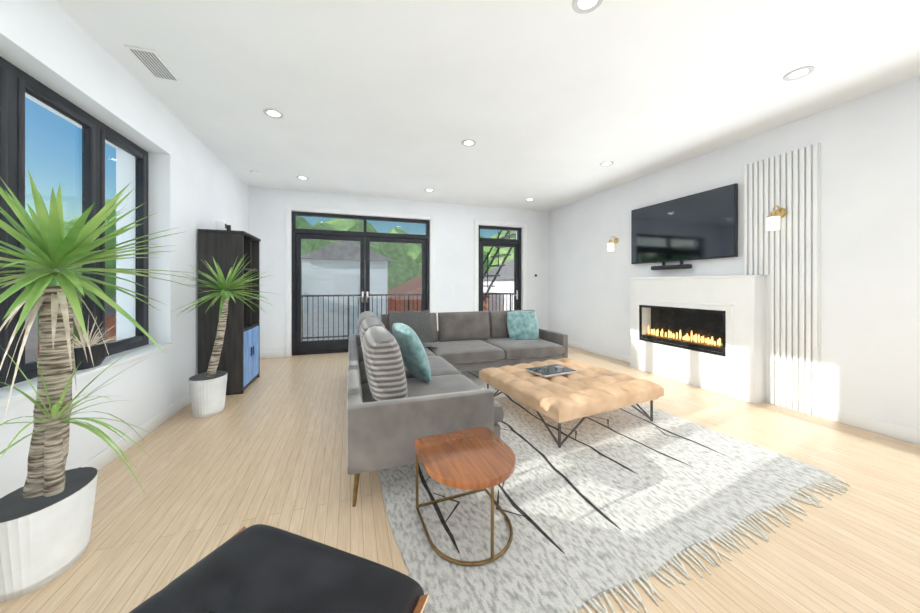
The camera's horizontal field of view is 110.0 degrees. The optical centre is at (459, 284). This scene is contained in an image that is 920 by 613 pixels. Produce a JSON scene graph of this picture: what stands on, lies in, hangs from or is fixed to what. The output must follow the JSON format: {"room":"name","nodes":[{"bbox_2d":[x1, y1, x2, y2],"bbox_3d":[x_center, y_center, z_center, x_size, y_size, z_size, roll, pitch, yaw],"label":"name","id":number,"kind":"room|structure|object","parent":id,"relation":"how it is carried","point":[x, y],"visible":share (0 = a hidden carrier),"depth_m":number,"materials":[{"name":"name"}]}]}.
{"room":"living room","nodes":[
{"label":"living room","id":0,"kind":"room"},
{"bbox_2d":[0,0,247,497],"bbox_3d":[-2.345,-0.189,1.241,0.400,2.900,9.250,0,0,-19],"label":"wall","id":1,"kind":"structure","parent":0,"point":[195,183],"depth_m":2.76,"materials":[{"name":"paint"}]},
{"bbox_2d":[0,56,148,387],"bbox_3d":[-2.411,-0.333,1.488,0.105,1.788,3.196,0,0,-19],"label":"window","id":2,"kind":"structure","parent":1,"relation":"in","point":[16,84],"depth_m":2.19,"materials":[{"name":"clear glass"}]},
{"bbox_2d":[0,343,173,406],"bbox_3d":[-2.302,0.576,1.525,0.195,0.030,3.196,0,0,-19],"label":"window sill","id":3,"kind":"structure","parent":1,"relation":"attached to","point":[133,354],"depth_m":2.14,"materials":[{"name":"paint"}]},
{"bbox_2d":[73,317,133,369],"bbox_3d":[-2.459,0.374,2.204,0.315,0.371,0.366,0,0,-19],"label":"potted plant","id":4,"kind":"object","parent":3,"relation":"on","point":[98,351],"visible":0.69,"depth_m":2.15,"materials":[{"name":"plant"}]},
{"bbox_2d":[78,392,190,470],"bbox_3d":[-2.148,1.206,1.308,0.017,0.110,8.650,0,0,-19],"label":"baseboard","id":5,"kind":"structure","parent":1,"relation":"attached to","point":[102,459],"depth_m":2.55,"materials":[{"name":"paint"}]},
{"bbox_2d":[248,186,547,355],"bbox_3d":[-0.826,-0.191,6.483,5.850,2.900,0.300,0,0,-19],"label":"wall","id":6,"kind":"structure","parent":0,"point":[454,245],"depth_m":6.45,"materials":[{"name":"paint"}]},
{"bbox_2d":[260,351,284,358],"bbox_3d":[-3.275,1.204,5.486,0.510,0.110,0.014,0,0,-19],"label":"baseboard","id":7,"kind":"structure","parent":6,"relation":"attached to","point":[270,354],"depth_m":5.50,"materials":[{"name":"paint"}]},
{"bbox_2d":[292,211,428,355],"bbox_3d":[-1.793,-0.010,6.079,2.476,2.538,0.133,0,0,-19],"label":"french doors","id":8,"kind":"structure","parent":6,"relation":"in","point":[336,345],"depth_m":5.97,"materials":[{"name":"clear glass"}]},
{"bbox_2d":[285,205,526,356],"bbox_3d":[-0.780,-0.056,6.331,4.740,2.630,0.018,0,0,-19],"label":"door frame","id":9,"kind":"structure","parent":6,"relation":"attached to","point":[290,208],"depth_m":6.30,"materials":[{"name":"paint"}]},
{"bbox_2d":[479,225,520,311],"bbox_3d":[0.854,0.010,6.979,1.046,2.498,0.133,0,0,-19],"label":"glass door","id":10,"kind":"structure","parent":6,"relation":"in","point":[515,244],"depth_m":7.01,"materials":[{"name":"clear glass"}]},
{"bbox_2d":[0,346,919,612],"bbox_3d":[0.614,1.361,2.247,6.650,0.200,9.250,0,0,-19],"label":"floor","id":11,"kind":"structure","parent":0,"point":[268,446],"depth_m":1.82,"materials":[{"name":"brown wood"}]},
{"bbox_2d":[0,170,207,601],"bbox_3d":[-1.725,0.368,1.490,0.894,1.786,1.130,0,0,-19],"label":"yucca plant","id":12,"kind":"object","parent":11,"relation":"on","point":[46,512],"visible":1,"depth_m":1.40,"materials":[{"name":"green plant"}]},
{"bbox_2d":[197,220,260,394],"bbox_3d":[-2.808,0.265,3.972,0.442,1.990,0.740,0,0,-19],"label":"bookshelf","id":13,"kind":"object","parent":11,"relation":"on","point":[224,245],"visible":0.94,"depth_m":3.67,"materials":[{"name":"paint"}]},
{"bbox_2d":[176,253,281,417],"bbox_3d":[-2.287,0.475,3.207,0.931,1.571,0.923,0,0,-19],"label":"yucca plant","id":14,"kind":"object","parent":11,"relation":"on","point":[207,392],"visible":1,"depth_m":3.15,"materials":[{"name":"green plant"}]},
{"bbox_2d":[129,524,428,612],"bbox_3d":[-0.529,1.047,0.791,0.740,0.428,0.585,0,0,20],"label":"chair","id":15,"kind":"object","parent":11,"relation":"on","point":[259,568],"visible":1,"depth_m":0.90,"materials":[{"name":"black leather"}]},
{"bbox_2d":[347,310,567,506],"bbox_3d":[0.277,0.799,3.547,2.850,0.925,2.770,0,0,-19],"label":"sofa","id":16,"kind":"object","parent":11,"relation":"on","point":[408,383],"visible":0.96,"depth_m":2.46,"materials":[{"name":"fabric"}]},
{"bbox_2d":[346,369,850,612],"bbox_3d":[0.481,1.250,3.196,2.772,0.021,3.802,0,0,-24],"label":"rug","id":17,"kind":"object","parent":11,"relation":"on","point":[594,507],"visible":0.65,"depth_m":1.78,"materials":[{"name":"fabric"}]},
{"bbox_2d":[414,427,515,565],"bbox_3d":[0.041,1.050,1.645,0.460,0.378,0.500,0,0,-22],"label":"side table","id":18,"kind":"object","parent":17,"relation":"on","point":[477,459],"visible":0.98,"depth_m":1.59,"materials":[{"name":"brown wood"}]},
{"bbox_2d":[479,358,663,447],"bbox_3d":[1.016,1.031,3.160,1.230,0.414,1.200,0,0,-26],"label":"ottoman","id":19,"kind":"object","parent":17,"relation":"on","point":[560,390],"visible":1,"depth_m":2.83,"materials":[{"name":"beige leather"}]},
{"bbox_2d":[54,0,919,210],"bbox_3d":[0.614,-1.740,2.246,6.650,0.200,9.250,0,0,-19],"label":"ceiling","id":20,"kind":"structure","parent":0,"point":[547,105],"depth_m":2.59,"materials":[{"name":"paint"}]},
{"bbox_2d":[124,45,180,81],"bbox_3d":[-2.275,-1.632,2.400,0.170,0.014,0.360,0,0,-19],"label":"ceiling vent","id":21,"kind":"object","parent":20,"relation":"in","point":[153,63],"visible":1,"depth_m":2.37,"materials":[{"name":"metal"}]},
{"bbox_2d":[263,109,282,117],"bbox_3d":[-1.792,-1.635,3.092,0.170,0.008,0.170,0,0,-19],"label":"recessed light","id":22,"kind":"object","parent":20,"relation":"in","point":[272,113],"visible":1,"depth_m":3.09,"materials":[{"name":"white plastic"}]},
{"bbox_2d":[296,176,308,179],"bbox_3d":[-2.429,-1.635,4.966,0.170,0.008,0.170,0,0,-19],"label":"recessed light","id":23,"kind":"object","parent":20,"relation":"in","point":[302,177],"visible":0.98,"depth_m":4.95,"materials":[{"name":"white plastic"}]},
{"bbox_2d":[462,140,475,145],"bbox_3d":[0.102,-1.635,3.735,0.170,0.008,0.170,0,0,-19],"label":"recessed light","id":24,"kind":"object","parent":20,"relation":"in","point":[468,142],"visible":1,"depth_m":3.72,"materials":[{"name":"white plastic"}]},
{"bbox_2d":[572,0,602,13],"bbox_3d":[0.739,-1.634,1.861,0.170,0.008,0.170,0,0,-19],"label":"recessed light","id":25,"kind":"object","parent":20,"relation":"in","point":[583,6],"visible":1,"depth_m":1.89,"materials":[{"name":"white plastic"}]},
{"bbox_2d":[600,161,613,165],"bbox_3d":[1.996,-1.635,4.379,0.170,0.008,0.170,0,0,-19],"label":"recessed light","id":26,"kind":"object","parent":20,"relation":"in","point":[607,163],"visible":1,"depth_m":4.37,"materials":[{"name":"white plastic"}]},
{"bbox_2d":[783,66,814,80],"bbox_3d":[2.633,-1.635,2.504,0.170,0.008,0.170,0,0,-19],"label":"recessed light","id":27,"kind":"object","parent":20,"relation":"in","point":[798,73],"visible":1,"depth_m":2.50,"materials":[{"name":"white plastic"}]},
{"bbox_2d":[548,75,919,430],"bbox_3d":[3.572,-0.190,3.252,0.400,2.900,9.250,0,0,-19],"label":"wall","id":28,"kind":"structure","parent":0,"point":[870,255],"depth_m":2.94,"materials":[{"name":"paint"}]},
{"bbox_2d":[568,340,629,362],"bbox_3d":[2.375,1.204,6.130,0.017,0.110,2.430,0,0,-19],"label":"baseboard","id":29,"kind":"structure","parent":28,"relation":"attached to","point":[618,356],"depth_m":5.74,"materials":[{"name":"paint"}]},
{"bbox_2d":[607,236,618,250],"bbox_3d":[2.546,-0.678,5.379,0.173,0.254,0.100,0,0,-19],"label":"sconce","id":30,"kind":"object","parent":28,"relation":"attached to","point":[610,245],"visible":1,"depth_m":5.35,"materials":[{"name":"white glass"}]},
{"bbox_2d":[631,183,737,263],"bbox_3d":[2.942,-0.730,4.363,0.074,0.840,1.440,0,0,-19],"label":"television","id":31,"kind":"object","parent":28,"relation":"attached to","point":[700,225],"depth_m":4.18,"materials":[{"name":"black glass"}]},
{"bbox_2d":[651,261,691,269],"bbox_3d":[2.889,-0.320,4.419,0.082,0.240,0.560,0,0,-19],"label":"soundbar","id":32,"kind":"object","parent":31,"relation":"attached to","point":[681,265],"visible":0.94,"depth_m":4.36,"materials":[{"name":"black plastic"}]},
{"bbox_2d":[629,275,766,403],"bbox_3d":[2.934,0.582,4.176,0.210,1.355,1.614,0,0,-19],"label":"fireplace","id":33,"kind":"object","parent":28,"relation":"attached to","point":[707,332],"visible":1,"depth_m":3.92,"materials":[{"name":"paint"}]},
{"bbox_2d":[744,143,820,416],"bbox_3d":[3.309,-0.040,3.347,0.035,2.600,0.620,0,0,-19],"label":"wall panel","id":34,"kind":"object","parent":28,"relation":"attached to","point":[786,258],"visible":0.98,"depth_m":3.24,"materials":[{"name":"paint"}]},
{"bbox_2d":[767,205,786,230],"bbox_3d":[3.220,-0.677,3.285,0.173,0.254,0.100,0,0,-19],"label":"sconce","id":35,"kind":"object","parent":34,"relation":"attached to","point":[773,220],"visible":1,"depth_m":3.26,"materials":[{"name":"white glass"}]},
{"bbox_2d":[823,406,919,444],"bbox_3d":[4.091,1.206,1.078,0.017,0.110,4.140,0,0,-19],"label":"baseboard","id":36,"kind":"structure","parent":28,"relation":"attached to","point":[910,435],"depth_m":2.74,"materials":[{"name":"paint"}]},
{"label":"outside","id":37,"kind":"structure","parent":0,"visible":0},
{"bbox_2d":[25,199,515,361],"bbox_3d":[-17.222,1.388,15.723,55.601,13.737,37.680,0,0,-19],"label":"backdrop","id":38,"kind":"structure","parent":37,"point":[346,319],"depth_m":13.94,"materials":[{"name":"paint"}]}
]}

